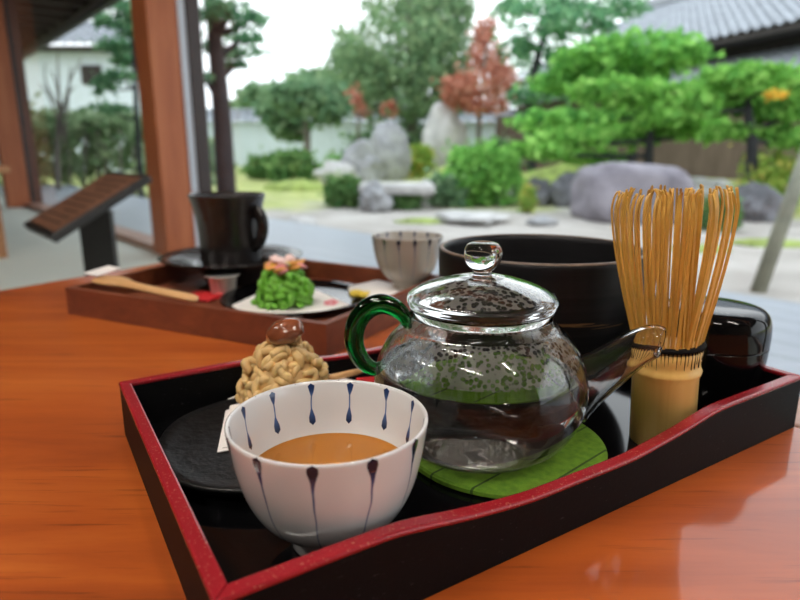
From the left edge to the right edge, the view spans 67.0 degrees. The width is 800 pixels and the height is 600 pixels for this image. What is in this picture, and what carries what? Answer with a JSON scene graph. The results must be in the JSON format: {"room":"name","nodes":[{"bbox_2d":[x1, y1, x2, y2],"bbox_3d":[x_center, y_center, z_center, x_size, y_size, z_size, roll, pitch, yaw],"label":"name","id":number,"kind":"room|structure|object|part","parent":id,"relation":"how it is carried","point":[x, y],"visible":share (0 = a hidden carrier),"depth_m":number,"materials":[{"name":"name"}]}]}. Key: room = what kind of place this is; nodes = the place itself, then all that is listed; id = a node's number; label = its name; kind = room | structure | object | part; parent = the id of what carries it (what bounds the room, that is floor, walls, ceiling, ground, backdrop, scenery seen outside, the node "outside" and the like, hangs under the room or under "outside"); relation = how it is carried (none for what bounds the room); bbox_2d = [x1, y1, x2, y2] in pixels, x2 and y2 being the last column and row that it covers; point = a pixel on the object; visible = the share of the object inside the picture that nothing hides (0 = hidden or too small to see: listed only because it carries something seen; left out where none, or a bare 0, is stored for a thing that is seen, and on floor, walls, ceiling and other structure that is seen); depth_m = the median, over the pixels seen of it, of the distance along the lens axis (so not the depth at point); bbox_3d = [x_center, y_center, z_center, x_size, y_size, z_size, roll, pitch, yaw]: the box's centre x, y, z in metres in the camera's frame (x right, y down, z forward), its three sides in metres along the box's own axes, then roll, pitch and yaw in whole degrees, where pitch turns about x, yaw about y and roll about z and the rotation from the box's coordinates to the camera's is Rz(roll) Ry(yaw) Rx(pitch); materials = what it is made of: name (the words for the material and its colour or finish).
{"room":"cafe","nodes":[
{"label":"cafe","id":0,"kind":"room"},
{"bbox_2d":[0,198,159,290],"bbox_3d":[-3.713,0.306,1.079,6.500,0.120,13.000,-11,18,-39],"label":"floor","id":1,"kind":"structure","parent":0,"point":[33,259],"depth_m":2.97,"materials":[{"name":"grey concrete"}]},
{"bbox_2d":[0,166,10,258],"bbox_3d":[-2.426,-0.452,3.030,0.700,0.435,1.100,-11,18,-39],"label":"table","id":2,"kind":"object","parent":1,"relation":"on","point":[3,169],"visible":1,"depth_m":2.90,"materials":[{"name":"brown wood"}]},
{"bbox_3d":[-1.927,-0.401,2.884,0.040,0.404,0.040,-11,18,-39],"label":"leg","id":3,"kind":"part","parent":2,"relation":"part of","materials":[{"name":"brown wood"}]},
{"bbox_2d":[0,0,42,207],"bbox_3d":[-3.599,-1.868,5.556,0.290,2.000,0.165,-11,18,-39],"label":"wooden post","id":4,"kind":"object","parent":1,"relation":"on","point":[21,186],"depth_m":5.55,"materials":[{"name":"brown wood"}]},
{"bbox_2d":[25,203,153,251],"bbox_3d":[-2.356,-0.589,4.448,0.120,0.035,3.552,-11,18,-39],"label":"trim","id":5,"kind":"structure","parent":4,"relation":"attached to","point":[143,240],"depth_m":3.52,"materials":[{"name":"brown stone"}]},
{"bbox_2d":[23,172,151,275],"bbox_3d":[-0.870,-0.142,1.748,0.372,0.436,0.356,-11,18,-39],"label":"menu stand","id":6,"kind":"object","parent":1,"relation":"on","point":[88,210],"visible":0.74,"depth_m":1.70,"materials":[{"name":"black paint"}]},
{"bbox_3d":[-0.886,-0.272,1.702,0.262,0.162,0.356,-11,18,-39],"label":"board frame","id":7,"kind":"part","parent":6,"relation":"part of","materials":[{"name":"black paint"}]},
{"bbox_3d":[-0.866,-0.092,1.756,0.085,0.335,0.050,-4,14,-15],"label":"post","id":8,"kind":"part","parent":6,"relation":"part of","materials":[{"name":"black paint"}]},
{"bbox_2d":[130,0,195,254],"bbox_3d":[-1.139,-1.208,2.827,0.145,2.000,0.200,-11,18,-39],"label":"pillar","id":9,"kind":"structure","parent":1,"relation":"on","point":[154,22],"depth_m":2.85,"materials":[{"name":"brown wood"}]},
{"bbox_2d":[0,263,799,599],"bbox_3d":[0.018,0.439,-0.450,1.432,0.340,2.643,-11,18,-39],"label":"table","id":10,"kind":"object","parent":1,"relation":"on","point":[78,520],"visible":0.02,"depth_m":0.26,"materials":[{"name":"brown wood"}]},
{"bbox_2d":[65,258,438,355],"bbox_3d":[-0.150,-0.010,0.627,0.335,0.026,0.247,8,16,28],"label":"wooden tray","id":11,"kind":"object","parent":10,"relation":"on","point":[325,334],"visible":0.52,"depth_m":0.54,"materials":[{"name":"brown wood"}]},
{"bbox_2d":[83,265,198,301],"bbox_3d":[-0.241,-0.015,0.563,0.159,0.014,0.031,9,16,33],"label":"wooden spoon","id":12,"kind":"object","parent":11,"relation":"on","point":[113,281],"visible":1,"depth_m":0.56,"materials":[{"name":"brown wood"}]},
{"bbox_2d":[190,291,222,301],"bbox_3d":[-0.203,-0.004,0.624,0.036,0.003,0.030,5,14,19],"label":"napkin","id":13,"kind":"object","parent":11,"relation":"on","point":[204,296],"visible":0.52,"depth_m":0.62,"materials":[{"name":"red fabric"}]},
{"bbox_2d":[204,270,239,293],"bbox_3d":[-0.187,-0.017,0.638,0.037,0.023,0.037,0,14,0],"label":"pot","id":14,"kind":"object","parent":11,"relation":"on","point":[220,282],"visible":0.9,"depth_m":0.63,"materials":[{"name":"white plastic"}]},
{"bbox_3d":[-0.187,-0.028,0.636,0.037,0.001,0.037,0,14,0],"label":"foil lid","id":15,"kind":"part","parent":14,"relation":"part of","materials":[{"name":"grey metal"}]},
{"bbox_2d":[157,244,301,286],"bbox_3d":[-0.193,-0.037,0.698,0.160,0.033,0.160,0,14,0],"label":"saucer","id":16,"kind":"object","parent":11,"relation":"on","point":[187,258],"visible":0.59,"depth_m":0.69,"materials":[{"name":"black ceramic"}]},
{"bbox_2d":[187,191,268,265],"bbox_3d":[-0.193,-0.076,0.684,0.084,0.088,0.085,-4,14,-16],"label":"coffee mug","id":17,"kind":"object","parent":16,"relation":"on","point":[232,226],"visible":0.85,"depth_m":0.66,"materials":[{"name":"black ceramic"}]},
{"bbox_3d":[-0.155,-0.078,0.664,0.024,0.052,0.011,7,15,26],"label":"handle","id":18,"kind":"part","parent":17,"relation":"part of","materials":[{"name":"black ceramic"}]},
{"bbox_2d":[219,280,365,317],"bbox_3d":[-0.103,-0.001,0.603,0.148,0.008,0.148,0,14,0],"label":"plate","id":19,"kind":"object","parent":11,"relation":"on","point":[338,290],"visible":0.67,"depth_m":0.62,"materials":[{"name":"black"}]},
{"bbox_2d":[232,290,349,317],"bbox_3d":[-0.111,0.002,0.592,0.110,0.001,0.120,12,18,41],"label":"paper","id":20,"kind":"object","parent":19,"relation":"on","point":[322,301],"visible":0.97,"depth_m":0.57,"materials":[{"name":"white paper"}]},
{"bbox_2d":[251,254,314,309],"bbox_3d":[-0.113,-0.019,0.577,0.060,0.047,0.060,0,14,0],"label":"green wagashi sweet","id":21,"kind":"object","parent":20,"relation":"on","point":[281,285],"visible":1,"depth_m":0.56,"materials":[{"name":"green food"}]},
{"bbox_2d":[324,299,338,304],"bbox_3d":[-0.067,0.002,0.588,0.015,0.001,0.024,0,14,0],"label":"print","id":22,"kind":"object","parent":20,"relation":"on","point":[326,301],"depth_m":0.59},
{"bbox_2d":[349,289,369,298],"bbox_3d":[-0.040,-0.006,0.606,0.024,0.009,0.012,4,14,18],"label":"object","id":23,"kind":"object","parent":19,"relation":"on","point":[356,293],"visible":0.91,"depth_m":0.60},
{"bbox_2d":[348,280,401,296],"bbox_3d":[-0.016,-0.005,0.615,0.060,0.010,0.098,-11,18,-39],"label":"towel","id":24,"kind":"object","parent":11,"relation":"on","point":[376,286],"visible":0.42,"depth_m":0.63,"materials":[{"name":"white fabric"}]},
{"bbox_2d":[371,231,442,289],"bbox_3d":[0.007,-0.040,0.621,0.073,0.054,0.073,-11,18,-39],"label":"tea cup","id":25,"kind":"object","parent":24,"relation":"on","point":[407,258],"visible":0.95,"depth_m":0.60,"materials":[{"name":"white ceramic"}]},
{"bbox_2d":[118,346,799,599],"bbox_3d":[0.036,0.058,0.335,0.330,0.031,0.194,-8,16,-31],"label":"lacquer tray","id":26,"kind":"object","parent":10,"relation":"on","point":[442,537],"visible":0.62,"depth_m":0.24,"materials":[{"name":"black wood"}]},
{"bbox_2d":[159,398,244,497],"bbox_3d":[-0.066,0.071,0.303,0.107,0.009,0.107,0,14,0],"label":"plate","id":27,"kind":"object","parent":26,"relation":"on","point":[190,444],"visible":0.36,"depth_m":0.29,"materials":[{"name":"black ceramic"}]},
{"bbox_2d":[217,374,351,452],"bbox_3d":[-0.063,0.060,0.335,0.077,0.001,0.110,9,16,32],"label":"paper","id":28,"kind":"object","parent":27,"relation":"on","point":[222,447],"visible":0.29,"depth_m":0.31,"materials":[{"name":"white paper"}]},
{"bbox_2d":[235,318,328,403],"bbox_3d":[-0.066,0.033,0.342,0.055,0.049,0.056,-1,14,-5],"label":"chestnut wagashi sweet","id":29,"kind":"object","parent":28,"relation":"on","point":[283,359],"visible":0.73,"depth_m":0.33,"materials":[{"name":"beige food"}]},
{"bbox_2d":[328,368,362,379],"bbox_3d":[-0.028,0.045,0.378,0.005,0.007,0.041,13,19,42],"label":"pick","id":30,"kind":"object","parent":28,"relation":"on","point":[340,375],"visible":0.58,"depth_m":0.37,"materials":[{"name":"brown wood"}]},
{"bbox_2d":[224,380,427,555],"bbox_3d":[-0.026,0.067,0.228,0.074,0.051,0.074,-5,14,-20],"label":"tea cup","id":31,"kind":"object","parent":26,"relation":"on","point":[320,464],"visible":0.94,"depth_m":0.22,"materials":[{"name":"ceramic"}]},
{"bbox_2d":[356,376,373,381],"bbox_3d":[-0.018,0.052,0.393,0.020,0.002,0.010,-3,14,-12],"label":"slip","id":32,"kind":"object","parent":26,"relation":"on","point":[368,379],"visible":0.22,"depth_m":0.39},
{"bbox_2d":[418,423,607,498],"bbox_3d":[0.052,0.073,0.308,0.102,0.003,0.102,0,14,0],"label":"coaster","id":33,"kind":"object","parent":26,"relation":"on","point":[585,449],"visible":0.3,"depth_m":0.28,"materials":[{"name":"green fabric"}]},
{"bbox_2d":[344,240,666,473],"bbox_3d":[0.044,0.024,0.283,0.102,0.102,0.121,-11,18,-39],"label":"glass teapot","id":34,"kind":"object","parent":33,"relation":"on","point":[502,387],"visible":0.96,"depth_m":0.26,"materials":[{"name":"clear glass"}]},
{"bbox_3d":[-0.010,0.017,0.289,0.033,0.041,0.010,0,14,0],"label":"handle","id":35,"kind":"part","parent":34,"relation":"part of","materials":[{"name":"green glass"}]},
{"bbox_2d":[374,309,588,473],"bbox_3d":[0.038,0.037,0.294,0.102,0.072,0.102,0,14,0],"label":"pot","id":36,"kind":"object","parent":34,"relation":"attached to","point":[500,390],"depth_m":0.25,"materials":[{"name":"clear glass"}]},
{"bbox_3d":[0.038,-0.010,0.283,0.071,0.035,0.071,0,14,0],"label":"lid","id":37,"kind":"part","parent":34,"relation":"part of","materials":[{"name":"clear glass"}]},
{"bbox_3d":[0.091,0.034,0.281,0.031,0.053,0.054,-12,18,-41],"label":"spout","id":38,"kind":"part","parent":34,"relation":"part of","materials":[{"name":"clear glass"}]},
{"bbox_2d":[439,234,643,353],"bbox_3d":[0.090,0.008,0.397,0.130,0.087,0.130,11,17,38],"label":"bowl","id":39,"kind":"object","parent":26,"relation":"on","point":[581,271],"visible":0.32,"depth_m":0.34,"materials":[{"name":"black ceramic"}]},
{"bbox_2d":[611,184,739,444],"bbox_3d":[0.130,0.009,0.300,0.055,0.131,0.054,-13,19,-43],"label":"whisk","id":40,"kind":"object","parent":26,"relation":"on","point":[664,392],"visible":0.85,"depth_m":0.29,"materials":[{"name":"beige wood"}]},
{"bbox_3d":[0.135,0.047,0.309,0.034,0.053,0.034,-3,14,1],"label":"handle","id":41,"kind":"part","parent":40,"relation":"part of","materials":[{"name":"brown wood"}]},
{"bbox_2d":[667,296,772,408],"bbox_3d":[0.184,0.031,0.361,0.062,0.060,0.062,0,14,0],"label":"caddy","id":42,"kind":"object","parent":26,"relation":"on","point":[738,339],"visible":0.38,"depth_m":0.33,"materials":[{"name":"black paint"}]},
{"bbox_3d":[0.184,0.013,0.357,0.062,0.022,0.062,0,14,0],"label":"lid","id":43,"kind":"part","parent":42,"relation":"part of","materials":[{"name":"black paint"}]},
{"bbox_2d":[794,397,799,427],"bbox_3d":[1.063,0.311,0.730,0.140,0.035,6.298,-11,18,-39],"label":"trim","id":44,"kind":"structure","parent":1,"relation":"on","point":[797,420],"depth_m":1.07,"materials":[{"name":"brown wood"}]},
{"bbox_2d":[176,0,212,246],"bbox_3d":[1.043,-0.665,0.511,0.099,1.965,6.350,-11,18,-39],"label":"door frame","id":45,"kind":"structure","parent":44,"relation":"on","point":[188,11],"depth_m":2.88,"materials":[{"name":"grey metal"}]},
{"bbox_3d":[-0.979,-1.232,2.852,0.063,1.965,0.060,-11,18,-39],"label":"frame","id":46,"kind":"part","parent":45,"relation":"part of","materials":[{"name":"grey metal"}]},
{"label":"outside","id":47,"kind":"structure","parent":0,"visible":0},
{"bbox_2d":[0,184,799,396],"bbox_3d":[-0.571,-0.278,3.683,1.255,0.110,19.000,-11,18,-39],"label":"floor","id":48,"kind":"structure","parent":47,"point":[318,243],"depth_m":3.63,"materials":[{"name":"grey concrete"}]},
{"bbox_3d":[-1.152,-2.485,2.641,8.614,0.330,10.077,0,14,0],"label":"wall","id":49,"kind":"structure","parent":0,"visible":0},
{"bbox_2d":[15,0,120,60],"bbox_3d":[-1.772,-2.581,4.101,0.900,0.190,22.000,-11,18,-39],"label":"eave","id":50,"kind":"object","parent":49,"relation":"attached to","point":[41,23],"visible":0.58,"depth_m":6.86},
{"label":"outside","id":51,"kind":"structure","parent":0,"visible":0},
{"bbox_2d":[0,166,799,302],"bbox_3d":[0.000,-6.877,31.259,90.000,0.350,76.000,0,14,0],"label":"ground","id":52,"kind":"structure","parent":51,"point":[744,261],"depth_m":7.20,"materials":[{"name":"grey gravel"}]},
{"bbox_2d":[38,49,81,189],"bbox_3d":[-5.155,-2.546,9.192,0.992,2.423,0.266,7,15,25],"label":"bare tree","id":53,"kind":"object","parent":52,"relation":"on","point":[60,128],"visible":0.94,"depth_m":9.12,"materials":[{"name":"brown plant"}]},
{"bbox_2d":[24,21,142,171],"bbox_3d":[-10.865,-6.722,20.193,7.048,4.952,4.585,0,14,0],"label":"house","id":54,"kind":"structure","parent":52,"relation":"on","point":[80,96],"depth_m":18.42,"materials":[{"name":"white paint"}]},
{"bbox_2d":[76,0,143,197],"bbox_3d":[-3.718,-2.546,8.151,0.959,2.990,1.627,-8,16,-29],"label":"pine tree","id":55,"kind":"object","parent":52,"relation":"on","point":[106,81],"visible":0.92,"depth_m":8.04,"materials":[{"name":"green plant"}]},
{"bbox_2d":[0,90,237,195],"bbox_3d":[-5.512,-2.607,11.299,4.862,2.433,2.026,0,14,0],"label":"hedge","id":56,"kind":"object","parent":52,"relation":"on","point":[99,130],"visible":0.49,"depth_m":10.77,"materials":[{"name":"green plant"}]},
{"bbox_2d":[199,0,285,191],"bbox_3d":[-1.567,-1.863,5.974,0.859,2.696,1.164,-2,14,-6],"label":"pine tree","id":57,"kind":"object","parent":52,"relation":"on","point":[220,67],"visible":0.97,"depth_m":5.83,"materials":[{"name":"green plant"}]},
{"bbox_2d":[229,77,270,121],"bbox_3d":[-7.774,-9.523,32.414,3.346,4.473,3.121,0,14,0],"label":"tree","id":58,"kind":"object","parent":52,"relation":"on","point":[245,96],"visible":0.38,"depth_m":31.21,"materials":[{"name":"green plant"}]},
{"bbox_2d":[237,152,273,179],"bbox_3d":[-3.653,-3.473,15.822,1.123,0.891,1.409,8,16,30],"label":"shrub","id":59,"kind":"object","parent":52,"relation":"on","point":[255,168],"visible":0.62,"depth_m":15.71,"materials":[{"name":"green plant"}]},
{"bbox_2d":[260,143,320,182],"bbox_3d":[-2.718,-3.178,14.665,1.694,1.348,1.230,0,14,0],"label":"shrub","id":60,"kind":"object","parent":52,"relation":"on","point":[294,163],"visible":0.94,"depth_m":14.35,"materials":[{"name":"green plant"}]},
{"bbox_2d":[262,179,322,190],"bbox_3d":[-2.212,-2.434,12.866,1.554,0.281,0.938,0,14,0],"label":"moss mound","id":61,"kind":"object","parent":52,"relation":"on","point":[294,184],"visible":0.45,"depth_m":12.56,"materials":[{"name":"green plant"}]},
{"bbox_2d":[287,216,318,224],"bbox_3d":[-1.193,-0.961,7.340,0.424,0.115,0.573,0,14,0],"label":"rock","id":62,"kind":"object","parent":52,"relation":"on","point":[301,219],"visible":0.59,"depth_m":7.20,"materials":[{"name":"grey stone"}]},
{"bbox_2d":[252,71,354,154],"bbox_3d":[-2.570,-4.590,16.072,2.550,2.890,2.738,-6,15,-22],"label":"tree","id":63,"kind":"object","parent":52,"relation":"on","point":[292,102],"visible":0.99,"depth_m":15.39,"materials":[{"name":"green plant"}]},
{"bbox_2d":[281,63,345,91],"bbox_3d":[-4.640,-11.702,37.984,5.673,6.087,3.840,-6,15,-24],"label":"tree","id":64,"kind":"object","parent":52,"relation":"on","point":[301,70],"visible":0.04,"depth_m":36.44,"materials":[{"name":"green plant"}]},
{"bbox_2d":[314,152,342,167],"bbox_3d":[-1.844,-3.980,17.847,1.698,0.925,1.288,0,14,0],"label":"shrub","id":65,"kind":"object","parent":52,"relation":"on","point":[329,157],"visible":0.06,"depth_m":17.65,"materials":[{"name":"green plant"}]},
{"bbox_2d":[313,160,360,184],"bbox_3d":[-1.406,-2.786,13.441,0.768,0.665,0.900,9,16,32],"label":"rock","id":66,"kind":"object","parent":52,"relation":"on","point":[329,166],"visible":0.48,"depth_m":13.18,"materials":[{"name":"grey stone"}]},
{"bbox_2d":[315,170,360,208],"bbox_3d":[-0.895,-1.741,9.594,0.776,0.658,0.735,5,14,20],"label":"shrub","id":67,"kind":"object","parent":52,"relation":"on","point":[339,192],"visible":0.98,"depth_m":9.41,"materials":[{"name":"green plant"}]},
{"bbox_2d":[340,139,380,182],"bbox_3d":[-0.917,-3.150,14.009,0.963,1.152,0.731,0,14,0],"label":"rock","id":68,"kind":"object","parent":52,"relation":"on","point":[361,154],"visible":0.63,"depth_m":13.75,"materials":[{"name":"grey stone"}]},
{"bbox_2d":[207,109,525,165],"bbox_3d":[-0.707,-6.395,23.992,14.331,2.331,0.654,0,14,0],"label":"wall","id":69,"kind":"structure","parent":52,"relation":"on","point":[247,136],"depth_m":23.97,"materials":[{"name":"white paint"}]},
{"bbox_2d":[342,80,398,141],"bbox_3d":[-0.866,-5.109,18.234,1.739,2.771,1.694,0,14,0],"label":"maple","id":70,"kind":"object","parent":52,"relation":"on","point":[360,109],"visible":0.83,"depth_m":17.84,"materials":[{"name":"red plant"}]},
{"bbox_2d":[359,180,393,212],"bbox_3d":[-0.358,-1.560,9.112,0.529,0.498,0.746,0,14,0],"label":"rock","id":71,"kind":"object","parent":52,"relation":"on","point":[373,199],"visible":0.87,"depth_m":8.84,"materials":[{"name":"grey stone"}]},
{"bbox_2d":[359,182,434,194],"bbox_3d":[-0.047,-1.747,9.420,1.140,0.150,0.900,0,14,0],"label":"stone slab","id":72,"kind":"object","parent":71,"relation":"on","point":[390,188],"visible":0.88,"depth_m":8.99,"materials":[{"name":"grey stone"}]},
{"bbox_2d":[328,122,424,153],"bbox_3d":[-0.037,-5.178,21.050,4.750,2.288,4.878,3,14,12],"label":"shrub","id":73,"kind":"object","parent":52,"relation":"on","point":[367,134],"visible":0.09,"depth_m":20.55,"materials":[{"name":"green plant"}]},
{"bbox_2d":[369,118,411,180],"bbox_3d":[-0.262,-3.833,15.664,1.081,1.711,0.962,7,15,28],"label":"rock","id":74,"kind":"object","parent":52,"relation":"on","point":[389,140],"visible":0.7,"depth_m":15.34,"materials":[{"name":"grey stone"}]},
{"bbox_2d":[311,0,481,143],"bbox_3d":[0.421,-7.685,19.588,7.144,7.049,5.560,-1,14,-4],"label":"weeping tree","id":75,"kind":"object","parent":52,"relation":"on","point":[432,37],"visible":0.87,"depth_m":18.77,"materials":[{"name":"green plant"}]},
{"bbox_2d":[391,195,427,210],"bbox_3d":[0.084,-1.548,9.322,0.696,0.417,0.572,0,14,0],"label":"shrub","id":76,"kind":"object","parent":52,"relation":"on","point":[401,202],"visible":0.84,"depth_m":9.17,"materials":[{"name":"green plant"}]},
{"bbox_2d":[393,217,447,223],"bbox_3d":[0.324,-1.008,7.655,0.835,0.062,0.554,0,14,0],"label":"grass patch","id":77,"kind":"structure","parent":52,"relation":"on","point":[422,220],"depth_m":7.52,"materials":[{"name":"green plant"}]},
{"bbox_2d":[407,141,436,177],"bbox_3d":[0.580,-3.827,16.921,1.350,1.252,1.168,0,14,0],"label":"shrub","id":78,"kind":"object","parent":52,"relation":"on","point":[422,156],"visible":0.66,"depth_m":16.67,"materials":[{"name":"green plant"}]},
{"bbox_2d":[419,179,431,207],"bbox_3d":[0.375,-1.663,9.529,0.382,0.481,0.298,-8,16,-29],"label":"rock","id":79,"kind":"object","parent":52,"relation":"on","point":[424,203],"visible":0.27,"depth_m":9.44,"materials":[{"name":"grey stone"}]},
{"bbox_2d":[420,165,447,180],"bbox_3d":[1.174,-2.702,13.379,1.578,0.596,0.967,0,14,0],"label":"moss mound","id":80,"kind":"object","parent":52,"relation":"on","point":[441,169],"visible":0.05,"depth_m":13.18,"materials":[{"name":"green plant"}]},
{"bbox_2d":[422,102,468,170],"bbox_3d":[1.330,-4.647,17.763,1.430,2.282,1.120,0,14,0],"label":"rock","id":81,"kind":"object","parent":52,"relation":"on","point":[441,124],"visible":0.53,"depth_m":17.32,"materials":[{"name":"grey stone"}]},
{"bbox_2d":[423,165,470,208],"bbox_3d":[0.740,-1.770,9.594,0.851,0.750,0.744,0,14,0],"label":"shrub","id":82,"kind":"object","parent":52,"relation":"on","point":[444,196],"visible":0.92,"depth_m":9.42,"materials":[{"name":"green plant"}]},
{"bbox_2d":[434,210,510,224],"bbox_3d":[0.827,-1.052,7.675,1.044,0.141,1.038,8,16,31],"label":"rock","id":83,"kind":"object","parent":52,"relation":"on","point":[454,217],"visible":0.99,"depth_m":7.38,"materials":[{"name":"grey stone"}]},
{"bbox_2d":[430,14,521,145],"bbox_3d":[2.402,-5.885,17.311,2.160,4.737,2.718,8,16,30],"label":"maple","id":84,"kind":"object","parent":52,"relation":"on","point":[460,90],"visible":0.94,"depth_m":17.13,"materials":[{"name":"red plant"}]},
{"bbox_2d":[438,123,533,207],"bbox_3d":[1.344,-2.107,9.797,1.685,1.488,1.404,-2,14,-8],"label":"shrub","id":85,"kind":"object","parent":52,"relation":"on","point":[487,167],"visible":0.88,"depth_m":9.46,"materials":[{"name":"green plant"}]},
{"bbox_2d":[481,132,524,169],"bbox_3d":[3.051,-4.349,18.252,1.518,1.595,1.466,2,14,9],"label":"shrub","id":86,"kind":"object","parent":52,"relation":"on","point":[500,141],"visible":0.04,"depth_m":18.00,"materials":[{"name":"green plant"}]},
{"bbox_2d":[492,183,519,205],"bbox_3d":[1.702,-1.773,9.809,0.538,0.552,0.606,0,14,0],"label":"rock","id":87,"kind":"object","parent":52,"relation":"on","point":[512,189],"visible":0.22,"depth_m":9.61,"materials":[{"name":"grey stone"}]},
{"bbox_2d":[517,180,538,213],"bbox_3d":[1.841,-1.451,8.704,0.325,0.558,0.273,0,14,0],"label":"shrub","id":88,"kind":"object","parent":52,"relation":"on","point":[528,200],"visible":0.99,"depth_m":8.65,"materials":[{"name":"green plant"}]},
{"bbox_2d":[495,115,563,171],"bbox_3d":[4.249,-4.980,19.398,2.400,1.816,0.100,0,14,0],"label":"fence","id":89,"kind":"object","parent":52,"relation":"on","point":[509,131],"visible":0.13,"depth_m":19.27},
{"bbox_2d":[519,176,550,205],"bbox_3d":[2.198,-1.748,9.779,0.526,0.507,0.417,0,14,0],"label":"rock","id":90,"kind":"object","parent":52,"relation":"on","point":[543,199],"visible":0.48,"depth_m":9.65,"materials":[{"name":"grey stone"}]},
{"bbox_2d":[525,216,558,225],"bbox_3d":[1.745,-0.958,7.328,0.314,0.114,0.488,12,18,40],"label":"rock","id":91,"kind":"object","parent":52,"relation":"on","point":[540,220],"visible":0.99,"depth_m":7.21,"materials":[{"name":"grey stone"}]},
{"bbox_2d":[521,161,590,187],"bbox_3d":[3.527,-2.378,11.901,2.953,0.735,1.885,0,14,0],"label":"moss mound","id":92,"kind":"object","parent":52,"relation":"on","point":[551,173],"visible":0.07,"depth_m":11.43,"materials":[{"name":"green plant"}]},
{"bbox_2d":[548,172,576,207],"bbox_3d":[2.703,-1.748,9.638,0.697,0.592,0.564,-7,15,-27],"label":"rock","id":93,"kind":"object","parent":52,"relation":"on","point":[559,190],"visible":0.56,"depth_m":9.47,"materials":[{"name":"grey stone"}]},
{"bbox_2d":[483,0,658,171],"bbox_3d":[4.125,-5.242,14.884,4.506,4.772,3.229,0,14,0],"label":"pine","id":94,"kind":"object","parent":52,"relation":"on","point":[570,12],"visible":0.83,"depth_m":14.29,"materials":[{"name":"green plant"}]},
{"bbox_2d":[502,23,724,162],"bbox_3d":[4.232,-3.828,12.419,4.400,3.263,2.818,0,14,0],"label":"pine","id":95,"kind":"object","parent":52,"relation":"on","point":[616,52],"visible":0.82,"depth_m":11.70,"materials":[{"name":"green plant"}]},
{"bbox_2d":[504,71,743,166],"bbox_3d":[3.713,-2.668,10.198,4.095,2.175,2.177,0,14,0],"label":"pine","id":96,"kind":"object","parent":52,"relation":"on","point":[651,100],"visible":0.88,"depth_m":9.78,"materials":[{"name":"green plant"}]},
{"bbox_2d":[570,162,695,223],"bbox_3d":[2.994,-1.388,7.917,1.312,0.832,1.208,0,14,0],"label":"rock","id":97,"kind":"object","parent":52,"relation":"on","point":[593,189],"visible":0.66,"depth_m":7.41,"materials":[{"name":"grey stone"}]},
{"bbox_2d":[508,0,799,179],"bbox_3d":[11.530,-6.242,14.345,6.835,7.170,24.500,-5,14,-20],"label":"building","id":98,"kind":"structure","parent":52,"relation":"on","point":[756,30],"depth_m":16.19,"materials":[{"name":"grey tile"}]},
{"bbox_2d":[671,244,731,252],"bbox_3d":[2.705,-0.469,5.429,0.572,0.060,0.380,0,14,0],"label":"grass patch","id":99,"kind":"structure","parent":52,"relation":"on","point":[701,245],"depth_m":5.31,"materials":[{"name":"green plant"}]},
{"bbox_2d":[691,177,734,200],"bbox_3d":[4.989,-1.770,9.861,0.800,0.464,1.133,-4,14,-18],"label":"rock","id":100,"kind":"object","parent":52,"relation":"on","point":[708,183],"visible":0.19,"depth_m":9.58,"materials":[{"name":"grey stone"}]},
{"bbox_2d":[702,190,744,232],"bbox_3d":[3.572,-0.976,6.752,0.528,0.512,0.492,6,15,23],"label":"shrub","id":101,"kind":"object","parent":52,"relation":"on","point":[706,205],"visible":0.24,"depth_m":6.66,"materials":[{"name":"green plant"}]},
{"bbox_2d":[671,53,799,181],"bbox_3d":[4.750,-2.210,8.404,2.424,2.202,1.758,0,14,0],"label":"pine","id":102,"kind":"object","parent":52,"relation":"on","point":[768,92],"visible":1,"depth_m":7.95,"materials":[{"name":"green plant"}]},
{"bbox_2d":[734,182,783,222],"bbox_3d":[4.624,-1.250,7.774,0.728,0.538,0.766,0,14,0],"label":"rock","id":103,"kind":"object","parent":52,"relation":"on","point":[762,203],"visible":0.59,"depth_m":7.55,"materials":[{"name":"grey stone"}]},
{"bbox_2d":[727,144,799,212],"bbox_3d":[5.301,-1.665,8.480,1.355,1.134,1.030,-7,15,-27],"label":"shrub","id":104,"kind":"object","parent":52,"relation":"on","point":[769,174],"visible":0.45,"depth_m":8.25,"materials":[{"name":"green plant"}]},
{"bbox_2d":[729,238,799,247],"bbox_3d":[3.561,-0.555,5.787,0.825,0.059,0.570,0,14,0],"label":"grass patch","id":105,"kind":"structure","parent":52,"relation":"on","point":[749,242],"depth_m":5.66,"materials":[{"name":"green plant"}]},
{"bbox_2d":[750,152,799,292],"bbox_3d":[2.415,-0.514,3.801,0.518,0.992,0.092,-9,16,-34],"label":"support pole","id":106,"kind":"object","parent":52,"relation":"on","point":[763,276],"visible":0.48,"depth_m":3.76,"materials":[{"name":"grey wood"}]}
]}

